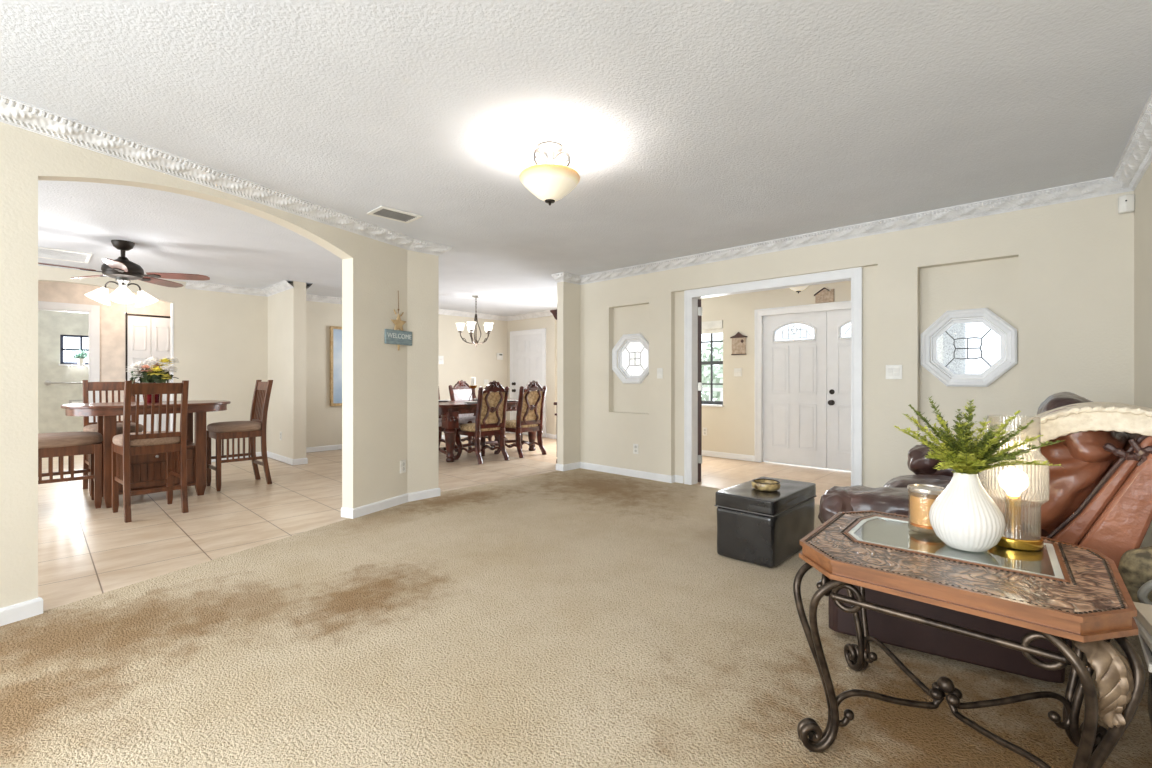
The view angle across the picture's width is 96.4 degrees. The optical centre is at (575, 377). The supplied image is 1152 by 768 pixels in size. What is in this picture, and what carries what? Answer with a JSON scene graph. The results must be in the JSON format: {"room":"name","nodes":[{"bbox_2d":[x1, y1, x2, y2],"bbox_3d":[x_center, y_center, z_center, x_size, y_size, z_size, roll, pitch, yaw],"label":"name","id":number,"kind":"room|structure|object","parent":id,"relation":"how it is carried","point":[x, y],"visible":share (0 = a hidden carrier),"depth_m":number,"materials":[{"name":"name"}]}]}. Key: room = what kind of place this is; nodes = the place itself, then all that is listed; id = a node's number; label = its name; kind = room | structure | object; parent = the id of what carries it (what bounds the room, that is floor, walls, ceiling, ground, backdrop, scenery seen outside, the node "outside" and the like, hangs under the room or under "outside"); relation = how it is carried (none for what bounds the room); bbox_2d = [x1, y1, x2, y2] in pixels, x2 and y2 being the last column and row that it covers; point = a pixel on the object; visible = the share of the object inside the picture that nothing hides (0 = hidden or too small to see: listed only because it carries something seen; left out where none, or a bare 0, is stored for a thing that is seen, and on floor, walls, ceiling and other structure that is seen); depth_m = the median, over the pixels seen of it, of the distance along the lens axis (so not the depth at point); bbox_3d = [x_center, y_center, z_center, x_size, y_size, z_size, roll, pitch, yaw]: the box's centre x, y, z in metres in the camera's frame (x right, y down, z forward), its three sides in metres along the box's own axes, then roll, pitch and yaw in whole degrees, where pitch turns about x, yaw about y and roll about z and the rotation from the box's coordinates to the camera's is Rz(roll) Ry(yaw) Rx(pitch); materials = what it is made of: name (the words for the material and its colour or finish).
{"room":"living room","nodes":[
{"label":"living room","id":0,"kind":"room"},
{"bbox_2d":[38,310,88,432],"bbox_3d":[-7.660,-0.065,7.545,2.300,2.450,3.000,0,0,43],"label":"wall","id":1,"kind":"structure","parent":0,"point":[52,418],"depth_m":8.31,"materials":[{"name":"paint"}]},
{"bbox_2d":[44,381,81,384],"bbox_3d":[-8.164,0.080,8.485,0.074,0.080,0.830,0,0,43],"label":"grab bar","id":2,"kind":"object","parent":1,"relation":"attached to","point":[45,382],"visible":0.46,"depth_m":8.29,"materials":[{"name":"metal"}]},
{"bbox_2d":[58,335,88,365],"bbox_3d":[-8.115,-0.453,8.562,0.160,0.505,0.690,0,0,43],"label":"window","id":3,"kind":"structure","parent":1,"relation":"in","point":[62,363],"depth_m":8.42,"materials":[{"name":"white glass"}]},
{"bbox_2d":[72,350,88,363],"bbox_3d":[-8.143,-0.346,8.485,0.185,0.242,0.200,0,0,19],"label":"potted plant","id":4,"kind":"object","parent":3,"relation":"on","point":[80,355],"visible":0.99,"depth_m":8.46,"materials":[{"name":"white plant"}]},
{"bbox_2d":[69,400,82,403],"bbox_3d":[-8.170,0.427,8.442,0.125,0.135,0.200,0,0,43],"label":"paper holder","id":5,"kind":"object","parent":1,"relation":"attached to","point":[70,401],"visible":0.26,"depth_m":8.43,"materials":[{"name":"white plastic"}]},
{"bbox_2d":[38,281,169,420],"bbox_3d":[-6.523,-0.065,6.397,0.930,2.450,4.900,0,0,43],"label":"wall","id":6,"kind":"structure","parent":0,"point":[112,316],"depth_m":7.06,"materials":[{"name":"paint"}]},
{"bbox_2d":[38,301,99,421],"bbox_3d":[-6.823,0.089,6.667,0.123,2.142,0.960,0,0,43],"label":"trim","id":7,"kind":"structure","parent":6,"relation":"attached to","point":[93,310],"depth_m":6.92,"materials":[{"name":"white wood"}]},
{"bbox_2d":[126,313,169,431],"bbox_3d":[-6.082,0.130,7.361,0.038,2.060,0.535,0,0,43],"label":"door","id":8,"kind":"structure","parent":6,"relation":"in","point":[148,336],"depth_m":7.33,"materials":[{"name":"metal"}]},
{"bbox_2d":[0,122,438,607],"bbox_3d":[-2.613,-0.065,2.741,0.225,2.450,5.368,0,0,26],"label":"wall","id":9,"kind":"structure","parent":0,"point":[390,396],"depth_m":3.85,"materials":[{"name":"paint"}]},
{"bbox_2d":[0,597,42,625],"bbox_3d":[-3.203,1.120,1.459,0.139,0.080,2.444,0,0,25],"label":"baseboard","id":10,"kind":"structure","parent":9,"relation":"attached to","point":[30,608],"depth_m":2.47,"materials":[{"name":"white wood"}]},
{"bbox_2d":[0,94,453,255],"bbox_3d":[-2.467,-1.246,2.809,0.256,0.089,5.314,0,0,26],"label":"trim","id":11,"kind":"structure","parent":9,"relation":"attached to","point":[13,112],"depth_m":3.06,"materials":[{"name":"white paint"}]},
{"bbox_2d":[341,488,440,518],"bbox_3d":[-1.641,1.120,4.698,0.144,0.080,1.015,0,0,31],"label":"baseboard","id":12,"kind":"object","parent":9,"relation":"attached to","point":[352,513],"visible":0.88,"depth_m":4.59,"materials":[{"name":"white wood"}]},
{"bbox_2d":[384,291,411,350],"bbox_3d":[-1.621,-0.525,4.708,0.026,0.550,0.330,0,0,25],"label":"welcome sign","id":13,"kind":"object","parent":9,"relation":"attached to","point":[395,336],"visible":1,"depth_m":4.70,"materials":[{"name":"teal wood"}]},
{"bbox_2d":[400,460,405,472],"bbox_3d":[-1.601,0.820,4.771,0.012,0.118,0.075,0,0,25],"label":"wall outlet","id":14,"kind":"object","parent":9,"relation":"attached to","point":[402,462],"visible":1,"depth_m":4.76,"materials":[{"name":"white plastic"}]},
{"bbox_2d":[38,266,506,455],"bbox_3d":[-4.628,-0.065,7.631,0.120,2.450,9.300,0,0,43],"label":"wall","id":15,"kind":"structure","parent":0,"point":[221,338],"depth_m":7.44,"materials":[{"name":"paint"}]},
{"bbox_2d":[170,303,173,430],"bbox_3d":[-5.372,0.085,6.847,0.131,2.150,0.014,0,0,43],"label":"trim","id":16,"kind":"structure","parent":15,"relation":"attached to","point":[171,304],"depth_m":6.83,"materials":[{"name":"white wood"}]},
{"bbox_2d":[306,294,341,303],"bbox_3d":[-4.030,-1.246,8.098,0.105,0.089,1.000,0,0,43],"label":"trim","id":17,"kind":"structure","parent":15,"relation":"attached to","point":[308,296],"depth_m":8.13,"materials":[{"name":"white paint"}]},
{"bbox_2d":[329,326,341,405],"bbox_3d":[-3.603,-0.190,8.588,0.050,1.280,0.968,0,0,43],"label":"framed picture","id":18,"kind":"object","parent":15,"relation":"attached to","point":[335,332],"visible":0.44,"depth_m":8.29,"materials":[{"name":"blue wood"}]},
{"bbox_2d":[306,284,554,320],"bbox_3d":[-1.555,-1.245,7.986,3.850,0.090,4.355,0,0,43],"label":"trim","id":19,"kind":"structure","parent":15,"relation":"attached to","point":[546,313],"depth_m":10.20,"materials":[{"name":"white paint"}]},
{"bbox_2d":[439,356,443,363],"bbox_3d":[-2.549,-0.340,9.725,0.014,0.160,0.118,0,0,43],"label":"light switch","id":20,"kind":"object","parent":15,"relation":"attached to","point":[441,358],"visible":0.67,"depth_m":9.73,"materials":[{"name":"white plastic"}]},
{"bbox_2d":[497,353,502,359],"bbox_3d":[-1.587,-0.450,10.729,0.027,0.140,0.150,0,0,43],"label":"thermostat","id":21,"kind":"object","parent":15,"relation":"attached to","point":[499,355],"visible":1,"depth_m":10.72,"materials":[{"name":"white plastic"}]},
{"bbox_2d":[268,281,305,458],"bbox_3d":[-4.106,-0.065,7.295,1.100,2.450,0.160,0,0,43],"label":"wall partition","id":22,"kind":"structure","parent":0,"point":[286,309],"depth_m":6.99,"materials":[{"name":"paint"}]},
{"bbox_2d":[185,280,293,296],"bbox_3d":[-4.493,-1.246,6.873,1.120,0.089,0.985,0,0,43],"label":"trim","id":23,"kind":"structure","parent":22,"relation":"attached to","point":[282,286],"depth_m":7.16,"materials":[{"name":"white paint"}]},
{"bbox_2d":[211,432,509,464],"bbox_3d":[-2.986,1.120,8.465,1.114,0.080,5.630,0,0,43],"label":"baseboard","id":24,"kind":"structure","parent":22,"relation":"attached to","point":[275,456],"depth_m":7.42,"materials":[{"name":"white wood"}]},
{"bbox_2d":[557,282,579,464],"bbox_3d":[-0.077,-0.065,6.587,0.110,2.450,0.350,0,0,43],"label":"wall column","id":25,"kind":"structure","parent":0,"point":[568,294],"depth_m":6.49,"materials":[{"name":"paint"}]},
{"bbox_2d":[556,462,683,482],"bbox_3d":[0.464,1.120,6.084,1.632,0.080,0.324,0,0,41],"label":"baseboard","id":26,"kind":"structure","parent":25,"relation":"attached to","point":[609,469],"depth_m":6.15,"materials":[{"name":"white wood"}]},
{"bbox_2d":[0,0,1151,315],"bbox_3d":[-2.407,-1.340,5.490,12.850,0.100,9.450,0,0,43],"label":"ceiling","id":27,"kind":"structure","parent":0,"point":[686,127],"depth_m":2.46,"materials":[{"name":"paint"}]},
{"bbox_2d":[38,247,91,262],"bbox_3d":[-5.471,-1.284,5.275,0.600,0.011,0.724,0,0,43],"label":"ceiling vent","id":28,"kind":"object","parent":27,"relation":"in","point":[43,252],"visible":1,"depth_m":5.38,"materials":[{"name":"white plastic"}]},
{"bbox_2d":[38,240,209,314],"bbox_3d":[-4.305,-0.945,4.841,1.336,0.690,1.325,0,0,43],"label":"ceiling fan","id":29,"kind":"object","parent":27,"relation":"hanging from","point":[121,269],"visible":1,"depth_m":4.84,"materials":[{"name":"dark metal"},{"name":"wood"},{"name":"frosted white glass"}]},
{"bbox_2d":[367,206,422,222],"bbox_3d":[-1.425,-1.284,4.055,0.250,0.011,0.344,0,0,43],"label":"ceiling vent","id":30,"kind":"object","parent":27,"relation":"in","point":[385,212],"visible":1,"depth_m":4.04,"materials":[{"name":"white plastic"}]},
{"bbox_2d":[456,295,493,346],"bbox_3d":[-1.561,-0.885,8.118,0.606,0.810,0.589,0,0,43],"label":"chandelier","id":31,"kind":"object","parent":27,"relation":"hanging from","point":[472,326],"visible":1,"depth_m":8.04,"materials":[{"name":"glass"}]},
{"bbox_2d":[519,141,579,205],"bbox_3d":[-0.146,-1.126,2.875,0.337,0.328,0.337,0,0,43],"label":"ceiling light","id":32,"kind":"object","parent":27,"relation":"attached to","point":[549,182],"visible":1,"depth_m":2.80,"materials":[{"name":"white glass"}]},
{"bbox_2d":[790,286,807,293],"bbox_3d":[2.534,-1.126,5.867,0.337,0.328,0.337,0,0,43],"label":"ceiling light","id":33,"kind":"object","parent":27,"relation":"attached to","point":[797,289],"visible":0.18,"depth_m":5.82,"materials":[{"name":"beige glass"}]},
{"bbox_2d":[0,433,1151,767],"bbox_3d":[-2.493,1.205,5.536,12.562,0.090,9.400,0,0,43],"label":"floor","id":34,"kind":"structure","parent":0,"point":[580,617],"depth_m":2.25,"materials":[{"name":"carpet"}]},
{"bbox_2d":[38,432,102,508],"bbox_3d":[-4.805,0.831,4.394,0.520,0.670,1.120,0,0,43],"label":"bench","id":35,"kind":"object","parent":34,"relation":"on","point":[58,444],"visible":0.8,"depth_m":4.52,"materials":[{"name":"brown wood"}]},
{"bbox_2d":[82,380,142,495],"bbox_3d":[-4.851,0.594,5.400,0.542,1.145,0.450,0,0,41],"label":"dining chair","id":36,"kind":"object","parent":34,"relation":"on","point":[88,426],"visible":0.34,"depth_m":5.41,"materials":[{"name":"brown wood"}]},
{"bbox_2d":[61,400,230,507],"bbox_3d":[-4.194,0.706,5.096,0.920,0.920,1.280,0,0,43],"label":"kitchen table","id":37,"kind":"object","parent":34,"relation":"on","point":[144,467],"visible":0.71,"depth_m":4.87,"materials":[{"name":"brown wood"}]},
{"bbox_2d":[126,357,178,402],"bbox_3d":[-4.225,0.014,5.141,0.371,0.464,0.441,0,0,43],"label":"flower arrangement","id":38,"kind":"object","parent":37,"relation":"on","point":[156,374],"visible":0.91,"depth_m":5.10,"materials":[{"name":"multicoloured plant"}]},
{"bbox_2d":[187,440,194,447],"bbox_3d":[-4.194,0.676,5.096,0.600,0.020,0.660,0,0,44],"label":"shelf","id":39,"kind":"object","parent":37,"relation":"attached to","point":[190,444],"depth_m":5.16,"materials":[{"name":"brown wood"}]},
{"bbox_2d":[112,380,188,522],"bbox_3d":[-3.694,0.594,4.467,0.542,1.145,0.450,0,0,39],"label":"dining chair","id":40,"kind":"object","parent":34,"relation":"on","point":[174,443],"visible":1,"depth_m":4.38,"materials":[{"name":"brown wood"}]},
{"bbox_2d":[206,380,272,490],"bbox_3d":[-3.674,0.594,5.617,0.450,1.145,0.542,0,0,42],"label":"dining chair","id":41,"kind":"object","parent":34,"relation":"on","point":[256,427],"visible":1,"depth_m":5.56,"materials":[{"name":"brown wood"}]},
{"bbox_2d":[439,393,457,451],"bbox_3d":[-2.243,0.607,8.153,0.665,1.142,0.546,0,0,43],"label":"dining chair","id":42,"kind":"object","parent":34,"relation":"on","point":[440,428],"visible":0.08,"depth_m":8.21,"materials":[{"name":"brown wood"}]},
{"bbox_2d":[448,380,495,449],"bbox_3d":[-1.754,0.607,8.668,0.665,1.142,0.546,0,0,43],"label":"dining chair","id":43,"kind":"object","parent":34,"relation":"on","point":[461,390],"visible":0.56,"depth_m":8.74,"materials":[{"name":"brown wood"}]},
{"bbox_2d":[454,381,508,463],"bbox_3d":[-1.346,0.607,7.343,0.665,1.142,0.546,0,0,43],"label":"dining chair","id":44,"kind":"object","parent":34,"relation":"on","point":[490,418],"visible":1,"depth_m":7.18,"materials":[{"name":"brown wood"}]},
{"bbox_2d":[439,399,535,461],"bbox_3d":[-1.554,0.766,8.023,1.102,0.800,2.041,0,0,43],"label":"dining table","id":45,"kind":"object","parent":34,"relation":"on","point":[449,411],"visible":0.28,"depth_m":7.16,"materials":[{"name":"brown wood"}]},
{"bbox_2d":[469,377,476,400],"bbox_3d":[-1.598,0.176,7.984,0.137,0.376,0.141,0,0,43],"label":"candle stand","id":46,"kind":"object","parent":45,"relation":"on","point":[473,385],"visible":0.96,"depth_m":7.97,"materials":[{"name":"metal"}]},
{"bbox_2d":[471,377,475,385],"bbox_3d":[-1.596,0.069,7.994,0.072,0.162,0.072,0,0,44],"label":"candle","id":47,"kind":"object","parent":46,"relation":"on","point":[473,380],"depth_m":7.96,"materials":[{"name":"white wax"}]},
{"bbox_2d":[494,380,546,457],"bbox_3d":[-0.847,0.607,7.869,0.665,1.142,0.546,0,0,43],"label":"dining chair","id":48,"kind":"object","parent":34,"relation":"on","point":[530,407],"visible":0.94,"depth_m":7.68,"materials":[{"name":"brown wood"}]},
{"bbox_2d":[550,309,556,462],"bbox_3d":[0.128,0.126,7.199,0.345,2.080,1.020,0,0,43],"label":"china cabinet","id":49,"kind":"object","parent":34,"relation":"on","point":[554,312],"visible":0.06,"depth_m":6.90,"materials":[{"name":"brown wood"}]},
{"bbox_2d":[714,477,815,567],"bbox_3d":[1.300,0.949,3.495,0.394,0.420,0.748,0,0,43],"label":"storage ottoman","id":50,"kind":"object","parent":34,"relation":"on","point":[762,528],"visible":0.91,"depth_m":3.26,"materials":[{"name":"black leather"}]},
{"bbox_2d":[751,479,780,490],"bbox_3d":[1.265,0.714,3.432,0.184,0.054,0.184,0,0,43],"label":"decorative bowl","id":51,"kind":"object","parent":50,"relation":"on","point":[758,484],"visible":1,"depth_m":3.38,"materials":[{"name":"metal"}]},
{"bbox_2d":[793,510,1145,767],"bbox_3d":[1.169,0.853,1.631,0.812,0.630,0.768,0,0,43],"label":"end table","id":52,"kind":"object","parent":34,"relation":"on","point":[1076,593],"visible":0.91,"depth_m":1.45,"materials":[{"name":"brown wood"}]},
{"bbox_2d":[907,484,944,534],"bbox_3d":[1.237,0.462,1.815,0.118,0.155,0.118,0,0,43],"label":"candle jar","id":53,"kind":"object","parent":52,"relation":"on","point":[920,502],"visible":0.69,"depth_m":1.79,"materials":[{"name":"orange glass"}]},
{"bbox_2d":[929,472,1005,551],"bbox_3d":[1.245,0.421,1.645,0.196,0.238,0.196,0,0,43],"label":"ceramic vase","id":54,"kind":"object","parent":52,"relation":"on","point":[964,516],"visible":0.93,"depth_m":1.59,"materials":[{"name":"white ceramic"}]},
{"bbox_2d":[893,396,1064,476],"bbox_3d":[1.259,0.219,1.626,0.454,0.331,0.277,0,0,5],"label":"bunch","id":55,"kind":"object","parent":54,"relation":"in","point":[963,454],"visible":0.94,"depth_m":1.61,"materials":[{"name":"green plant"}]},
{"bbox_2d":[979,415,1049,549],"bbox_3d":[1.429,0.332,1.683,0.175,0.415,0.175,0,0,8],"label":"table lamp","id":56,"kind":"object","parent":52,"relation":"on","point":[1014,481],"visible":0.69,"depth_m":1.66,"materials":[{"name":"clear glass"}]},
{"bbox_2d":[818,392,1151,682],"bbox_3d":[2.070,0.606,2.589,1.135,1.069,1.705,0,0,43],"label":"reclining loveseat","id":57,"kind":"object","parent":34,"relation":"on","point":[1100,500],"visible":0.41,"depth_m":1.91,"materials":[{"name":"brown leather"}]},
{"bbox_2d":[883,474,992,488],"bbox_3d":[2.117,0.702,2.928,0.637,0.254,0.523,0,0,44],"label":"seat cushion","id":58,"kind":"object","parent":57,"relation":"on","point":[941,480],"depth_m":2.96,"materials":[{"name":"brown leather"}]},
{"bbox_2d":[986,481,1026,522],"bbox_3d":[1.868,0.561,2.195,0.239,0.234,0.662,0,0,44],"label":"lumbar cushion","id":59,"kind":"object","parent":57,"relation":"on","point":[995,491],"depth_m":2.01,"materials":[{"name":"brown leather"}]},
{"bbox_2d":[994,439,1112,533],"bbox_3d":[1.946,0.403,2.108,0.366,0.476,0.670,0,0,44],"label":"cushion","id":60,"kind":"object","parent":57,"relation":"on","point":[1081,489],"depth_m":1.85,"materials":[{"name":"brown leather"}]},
{"bbox_2d":[1006,402,1151,456],"bbox_3d":[1.986,0.191,1.968,0.493,0.196,0.622,0,0,43],"label":"throw blanket","id":61,"kind":"object","parent":57,"relation":"on","point":[1087,416],"visible":0.87,"depth_m":1.80,"materials":[{"name":"beige fabric"}]},
{"bbox_2d":[1118,546,1151,729],"bbox_3d":[1.853,0.841,1.550,0.315,0.638,0.184,0,0,43],"label":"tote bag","id":62,"kind":"object","parent":34,"relation":"on","point":[1135,565],"visible":0.64,"depth_m":1.59,"materials":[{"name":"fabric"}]},
{"bbox_3d":[1.681,0.955,1.300,0.234,0.410,0.334,0,0,44],"label":"storage box","id":63,"kind":"object","parent":34,"relation":"on","visible":0},
{"bbox_2d":[1138,631,1151,672],"bbox_3d":[1.656,0.739,1.324,0.270,0.022,0.290,0,0,43],"label":"book","id":64,"kind":"object","parent":63,"relation":"on","point":[1147,654],"visible":0.63,"depth_m":1.36,"materials":[{"name":"grey paper"}]},
{"bbox_3d":[1.660,0.717,1.320,0.270,0.020,0.290,0,0,41],"label":"book","id":65,"kind":"object","parent":64,"relation":"on","visible":0},
{"bbox_2d":[1133,617,1151,650],"bbox_3d":[1.653,0.697,1.326,0.270,0.020,0.290,0,0,38],"label":"book","id":66,"kind":"object","parent":65,"relation":"on","point":[1147,637],"visible":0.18,"depth_m":1.39,"materials":[{"name":"grey paper"}]},
{"bbox_2d":[1133,602,1151,635],"bbox_3d":[1.659,0.671,1.321,0.270,0.030,0.290,0,0,35],"label":"book","id":67,"kind":"object","parent":66,"relation":"on","point":[1144,611],"visible":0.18,"depth_m":1.44,"materials":[{"name":"beige paper"}]},
{"bbox_2d":[507,281,942,455],"bbox_3d":[1.327,-0.065,8.335,7.750,2.450,0.120,0,0,43],"label":"wall","id":68,"kind":"structure","parent":0,"point":[730,427],"depth_m":7.35,"materials":[{"name":"paint"}]},
{"bbox_2d":[512,333,541,435],"bbox_3d":[-1.004,0.134,10.404,0.900,2.028,0.084,0,0,43],"label":"door","id":69,"kind":"structure","parent":68,"relation":"in","point":[527,349],"depth_m":10.44,"materials":[{"name":"metal"}]},
{"bbox_2d":[510,328,545,436],"bbox_3d":[-0.984,0.093,10.425,1.085,2.133,0.030,0,0,43],"label":"trim","id":70,"kind":"structure","parent":68,"relation":"attached to","point":[543,330],"depth_m":10.17,"materials":[{"name":"white wood"}]},
{"bbox_2d":[546,433,556,438],"bbox_3d":[0.372,1.120,9.108,2.680,0.080,0.074,0,0,43],"label":"baseboard","id":71,"kind":"structure","parent":68,"relation":"attached to","point":[551,436],"depth_m":9.86,"materials":[{"name":"white wood"}]},
{"bbox_2d":[550,315,556,434],"bbox_3d":[-0.428,-0.065,9.877,0.120,2.450,0.060,0,0,43],"label":"trim","id":72,"kind":"structure","parent":68,"relation":"attached to","point":[553,322],"depth_m":9.85,"materials":[{"name":"paint"}]},
{"bbox_2d":[703,428,706,435],"bbox_3d":[1.921,0.800,7.681,0.075,0.118,0.012,0,0,43],"label":"wall outlet","id":73,"kind":"object","parent":68,"relation":"attached to","point":[704,429],"visible":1,"depth_m":7.67,"materials":[{"name":"white plastic"}]},
{"bbox_2d":[702,320,722,406],"bbox_3d":[1.866,-0.209,7.790,0.822,1.262,0.130,0,0,43],"label":"window","id":74,"kind":"structure","parent":68,"relation":"in","point":[709,327],"depth_m":7.64,"materials":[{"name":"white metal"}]},
{"bbox_2d":[734,368,741,376],"bbox_3d":[2.300,-0.080,7.321,0.120,0.118,0.014,0,0,43],"label":"light switch","id":75,"kind":"object","parent":68,"relation":"attached to","point":[737,371],"visible":1,"depth_m":7.32,"materials":[{"name":"white plastic"}]},
{"bbox_2d":[730,332,746,354],"bbox_3d":[2.308,-0.491,7.307,0.250,0.327,0.022,0,0,43],"label":"wall plaque","id":76,"kind":"object","parent":68,"relation":"attached to","point":[738,340],"visible":1,"depth_m":7.30,"materials":[{"name":"wood"}]},
{"bbox_2d":[763,311,826,467],"bbox_3d":[2.890,0.141,6.833,0.825,2.013,0.058,0,0,43],"label":"door","id":77,"kind":"structure","parent":68,"relation":"in","point":[794,371],"depth_m":6.81,"materials":[{"name":"white wood"}]},
{"bbox_2d":[754,301,850,461],"bbox_3d":[3.184,0.107,6.539,1.853,2.111,0.130,0,0,43],"label":"trim","id":78,"kind":"structure","parent":68,"relation":"attached to","point":[759,313],"depth_m":7.08,"materials":[{"name":"white wood"}]},
{"bbox_2d":[814,287,833,302],"bbox_3d":[3.135,-1.049,6.511,0.235,0.188,0.038,0,0,43],"label":"wall plaque","id":79,"kind":"object","parent":68,"relation":"attached to","point":[824,295],"visible":1,"depth_m":6.50,"materials":[{"name":"ceramic"}]},
{"bbox_2d":[827,309,850,470],"bbox_3d":[3.476,0.141,6.241,0.830,2.013,0.110,0,0,43],"label":"door","id":80,"kind":"structure","parent":68,"relation":"in","point":[838,347],"depth_m":6.44,"materials":[{"name":"white wood"}]},
{"bbox_2d":[765,461,850,471],"bbox_3d":[7.497,1.360,11.532,13.000,0.200,12.950,0,0,43],"label":"floor","id":81,"kind":"structure","parent":0,"point":[765,461],"depth_m":7.33,"materials":[{"name":"tile"}]},
{"bbox_2d":[701,340,722,400],"bbox_3d":[3.504,0.180,11.835,2.484,2.167,1.687,0,0,43],"label":"shrub","id":82,"kind":"object","parent":81,"relation":"on","point":[706,374],"visible":0.09,"depth_m":11.64,"materials":[{"name":"green plant"}]},
{"bbox_2d":[702,388,722,400],"bbox_3d":[2.728,0.670,9.267,3.200,0.980,0.060,0,0,43],"label":"porch railing","id":83,"kind":"object","parent":81,"relation":"on","point":[703,389],"visible":0.05,"depth_m":9.40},
{"bbox_2d":[580,191,1133,487],"bbox_3d":[1.895,-0.065,5.019,5.160,2.450,0.170,0,0,43],"label":"wall","id":84,"kind":"structure","parent":0,"point":[1061,275],"depth_m":4.13,"materials":[{"name":"paint"}]},
{"bbox_2d":[612,333,648,383],"bbox_3d":[0.687,-0.230,6.184,0.592,0.592,0.102,0,0,43],"label":"window","id":85,"kind":"structure","parent":84,"relation":"in","point":[627,360],"depth_m":6.22,"materials":[{"name":"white glass"}]},
{"bbox_2d":[633,444,637,453],"bbox_3d":[0.699,0.830,6.029,0.075,0.118,0.012,0,0,43],"label":"wall outlet","id":86,"kind":"object","parent":84,"relation":"attached to","point":[635,446],"visible":1,"depth_m":6.03,"materials":[{"name":"white plastic"}]},
{"bbox_2d":[657,368,662,378],"bbox_3d":[0.942,-0.053,5.797,0.075,0.118,0.014,0,0,43],"label":"light switch","id":87,"kind":"object","parent":84,"relation":"attached to","point":[659,370],"visible":1,"depth_m":5.79,"materials":[{"name":"white plastic"}]},
{"bbox_2d":[698,299,701,481],"bbox_3d":[1.446,0.139,6.051,0.057,2.018,0.795,0,0,13],"label":"door","id":88,"kind":"structure","parent":84,"relation":"in","point":[699,300],"depth_m":5.68,"materials":[{"name":"brown wood"}]},
{"bbox_2d":[684,267,862,485],"bbox_3d":[1.866,0.100,5.081,1.758,2.126,0.140,0,0,43],"label":"trim","id":89,"kind":"structure","parent":84,"relation":"attached to","point":[855,275],"depth_m":4.96,"materials":[{"name":"white wood"}]},
{"bbox_2d":[886,365,901,378],"bbox_3d":[2.604,-0.049,4.220,0.118,0.118,0.014,0,0,43],"label":"light switch","id":90,"kind":"object","parent":84,"relation":"attached to","point":[892,371],"visible":1,"depth_m":4.22,"materials":[{"name":"white plastic"}]},
{"bbox_2d":[921,308,1016,386],"bbox_3d":[3.017,-0.230,3.973,0.592,0.592,0.102,0,0,43],"label":"window","id":91,"kind":"structure","parent":84,"relation":"in","point":[1009,340],"depth_m":3.95,"materials":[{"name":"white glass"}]},
{"bbox_2d":[1118,194,1134,213],"bbox_3d":[3.524,-1.115,3.296,0.072,0.110,0.055,0,0,37],"label":"sensor","id":92,"kind":"object","parent":84,"relation":"attached to","point":[1126,203],"visible":1,"depth_m":3.28,"materials":[{"name":"white plastic"}]},
{"bbox_2d":[1134,162,1151,547],"bbox_3d":[1.304,-0.065,0.576,0.120,2.450,7.444,0,0,41],"label":"wall","id":93,"kind":"structure","parent":0,"point":[1142,212],"depth_m":3.08,"materials":[{"name":"paint"}]},
{"bbox_2d":[551,91,1151,284],"bbox_3d":[-0.304,-1.246,2.602,5.267,0.089,6.365,0,0,43],"label":"trim","id":94,"kind":"structure","parent":93,"relation":"attached to","point":[1136,158],"depth_m":3.92,"materials":[{"name":"white paint"}]},
{"bbox_3d":[2.042,-0.065,6.285,3.630,2.450,1.870,0,0,44],"label":"wall","id":95,"kind":"structure","parent":0,"visible":0},
{"bbox_2d":[702,450,754,461],"bbox_3d":[1.967,1.120,7.636,1.420,0.080,0.014,0,0,43],"label":"baseboard","id":96,"kind":"structure","parent":95,"relation":"attached to","point":[704,452],"depth_m":7.40,"materials":[{"name":"white wood"}]},
{"label":"outside","id":97,"kind":"structure","parent":0,"visible":0},
{"bbox_2d":[943,323,965,373],"bbox_3d":[3.688,-0.015,5.020,0.240,2.550,0.240,0,0,43],"label":"porch column","id":98,"kind":"structure","parent":97,"point":[958,330],"depth_m":4.96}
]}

